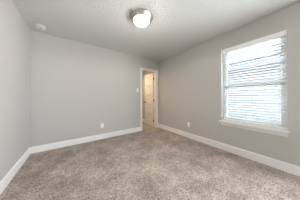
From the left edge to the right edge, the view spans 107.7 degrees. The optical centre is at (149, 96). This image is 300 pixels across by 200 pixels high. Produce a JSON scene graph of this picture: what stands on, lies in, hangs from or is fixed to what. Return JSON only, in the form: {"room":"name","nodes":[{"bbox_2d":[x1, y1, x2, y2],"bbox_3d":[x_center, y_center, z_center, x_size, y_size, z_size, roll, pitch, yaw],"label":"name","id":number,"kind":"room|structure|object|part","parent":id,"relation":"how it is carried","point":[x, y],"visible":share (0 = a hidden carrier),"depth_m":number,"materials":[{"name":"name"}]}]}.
{"room":"empty bedroom","nodes":[
{"label":"empty bedroom","id":0,"kind":"room"},
{"bbox_2d":[0,0,29,180],"bbox_3d":[-0.841,-0.110,-0.091,0.115,2.440,5.653,0,-1,-35],"label":"wall","id":1,"kind":"structure","parent":0,"point":[14,31],"depth_m":1.53,"materials":[{"name":"grey paint"}]},
{"bbox_2d":[0,147,30,194],"bbox_3d":[-0.785,1.043,-0.061,0.015,0.134,5.423,0,-1,-35],"label":"baseboard","id":2,"kind":"structure","parent":1,"relation":"attached to","point":[5,181],"depth_m":1.52,"materials":[{"name":"white paint"}]},
{"bbox_2d":[30,30,157,146],"bbox_3d":[-1.060,-0.086,3.148,3.272,2.440,0.115,0,-1,-35],"label":"wall","id":3,"kind":"structure","parent":0,"point":[76,87],"depth_m":2.62,"materials":[{"name":"grey paint"}]},
{"bbox_2d":[31,127,140,153],"bbox_3d":[-1.328,1.065,2.868,2.485,0.134,0.015,0,-1,-35],"label":"baseboard","id":4,"kind":"structure","parent":3,"relation":"attached to","point":[40,148],"depth_m":2.61,"materials":[{"name":"white paint"}]},
{"bbox_2d":[140,68,157,130],"bbox_3d":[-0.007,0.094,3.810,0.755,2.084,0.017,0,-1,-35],"label":"trim","id":5,"kind":"structure","parent":3,"relation":"attached to","point":[141,69],"depth_m":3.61,"materials":[{"name":"white paint"}]},
{"bbox_2d":[144,73,153,126],"bbox_3d":[-0.023,0.124,4.320,0.161,2.008,0.608,0,-1,-35],"label":"door","id":6,"kind":"structure","parent":3,"relation":"in","point":[149,78],"depth_m":4.29,"materials":[{"name":"white paint"}]},
{"bbox_2d":[142,71,142,118],"bbox_3d":[-1.107,-0.077,4.483,1.806,2.440,0.115,0,-1,-35],"label":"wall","id":7,"kind":"structure","parent":0,"point":[142,71],"depth_m":4.96,"materials":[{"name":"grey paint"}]},
{"bbox_2d":[0,122,299,199],"bbox_3d":[0.233,1.178,1.343,3.532,0.120,6.770,0,-1,-35],"label":"floor","id":8,"kind":"structure","parent":0,"point":[154,163],"depth_m":1.57,"materials":[{"name":"beige carpet"}]},
{"bbox_2d":[12,0,299,60],"bbox_3d":[0.227,-1.397,1.362,3.532,0.150,6.770,0,-1,-35],"label":"ceiling","id":9,"kind":"structure","parent":0,"point":[176,26],"depth_m":1.90,"materials":[{"name":"white paint"}]},
{"bbox_2d":[35,24,45,29],"bbox_3d":[-2.049,-1.289,2.047,0.148,0.046,0.148,0,-1,-35],"label":"smoke detector","id":10,"kind":"object","parent":9,"relation":"attached to","point":[39,26],"visible":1,"depth_m":2.02,"materials":[{"name":"white plastic"}]},
{"bbox_2d":[130,8,152,26],"bbox_3d":[-0.141,-1.239,1.817,0.374,0.159,0.374,0,-1,-35],"label":"ceiling light","id":11,"kind":"object","parent":9,"relation":"attached to","point":[141,17],"visible":1,"depth_m":1.72,"materials":[{"name":"white glass"}]},
{"bbox_2d":[228,39,280,53],"bbox_3d":[1.375,-1.391,3.921,1.300,0.130,4.890,0,-1,-35],"label":"roof overhang","id":12,"kind":"object","parent":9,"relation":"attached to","point":[278,39],"depth_m":2.94,"materials":[{"name":"white paint"}]},
{"bbox_2d":[143,2,299,166],"bbox_3d":[1.612,-0.098,2.332,0.145,2.440,6.770,0,-1,-35],"label":"wall","id":13,"kind":"structure","parent":0,"point":[189,80],"depth_m":2.40,"materials":[{"name":"grey paint"}]},
{"bbox_2d":[158,124,299,176],"bbox_3d":[1.872,1.050,1.821,0.015,0.134,5.423,0,-1,-35],"label":"baseboard","id":14,"kind":"structure","parent":13,"relation":"attached to","point":[290,168],"depth_m":2.01,"materials":[{"name":"white paint"}]},
{"bbox_2d":[220,122,287,136],"bbox_3d":[1.761,0.567,1.964,0.034,0.067,0.893,0,-1,-35],"label":"trim","id":15,"kind":"structure","parent":13,"relation":"attached to","point":[222,123],"depth_m":1.86,"materials":[{"name":"white paint"}]},
{"bbox_2d":[219,120,289,132],"bbox_3d":[1.789,0.523,1.985,0.158,0.024,0.931,0,-1,-35],"label":"window sill","id":16,"kind":"structure","parent":13,"relation":"attached to","point":[224,121],"depth_m":1.85,"materials":[{"name":"white paint"}]},
{"bbox_2d":[221,30,287,130],"bbox_3d":[1.833,-0.238,2.019,0.144,1.499,0.877,0,-1,-35],"label":"trim","id":17,"kind":"structure","parent":13,"relation":"attached to","point":[222,98],"depth_m":2.35,"materials":[{"name":"white paint"}]},
{"bbox_2d":[223,35,286,128],"bbox_3d":[1.872,-0.237,2.047,0.052,1.497,0.873,0,-1,-35],"label":"window","id":18,"kind":"structure","parent":13,"relation":"in","point":[224,84],"depth_m":1.83,"materials":[{"name":"white plastic"}]},
{"bbox_2d":[221,30,286,128],"bbox_3d":[1.791,-0.249,1.992,0.080,1.472,0.865,0,-1,-35],"label":"window blind","id":19,"kind":"object","parent":18,"relation":"attached to","point":[282,33],"visible":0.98,"depth_m":1.90,"materials":[{"name":"white plastic"}]},
{"bbox_3d":[1.811,0.478,1.984,0.050,0.018,0.839,0,-1,-35],"label":"rail","id":20,"kind":"part","parent":19,"relation":"part of","materials":[{"name":"white plastic"}]},
{"bbox_3d":[1.882,-0.553,2.057,0.018,0.805,0.813,0,-1,-35],"label":"sash","id":21,"kind":"part","parent":18,"relation":"part of","materials":[{"name":"white plastic"}]},
{"bbox_3d":[1.863,0.128,2.037,0.028,0.706,0.813,0,-1,-35],"label":"sash","id":22,"kind":"part","parent":18,"relation":"part of","materials":[{"name":"white plastic"}]},
{"label":"outside","id":23,"kind":"structure","parent":0,"visible":0},
{"bbox_3d":[5.903,1.549,19.977,27.264,0.180,26.200,0,-1,-35],"label":"ground","id":24,"kind":"structure","parent":23,"visible":0},
{"bbox_2d":[227,42,280,128],"bbox_3d":[4.770,-1.169,8.781,6.470,5.100,11.000,0,-1,-35],"label":"neighbouring house","id":25,"kind":"structure","parent":24,"relation":"on","point":[271,106],"depth_m":4.50,"materials":[{"name":"grey"}]}
]}

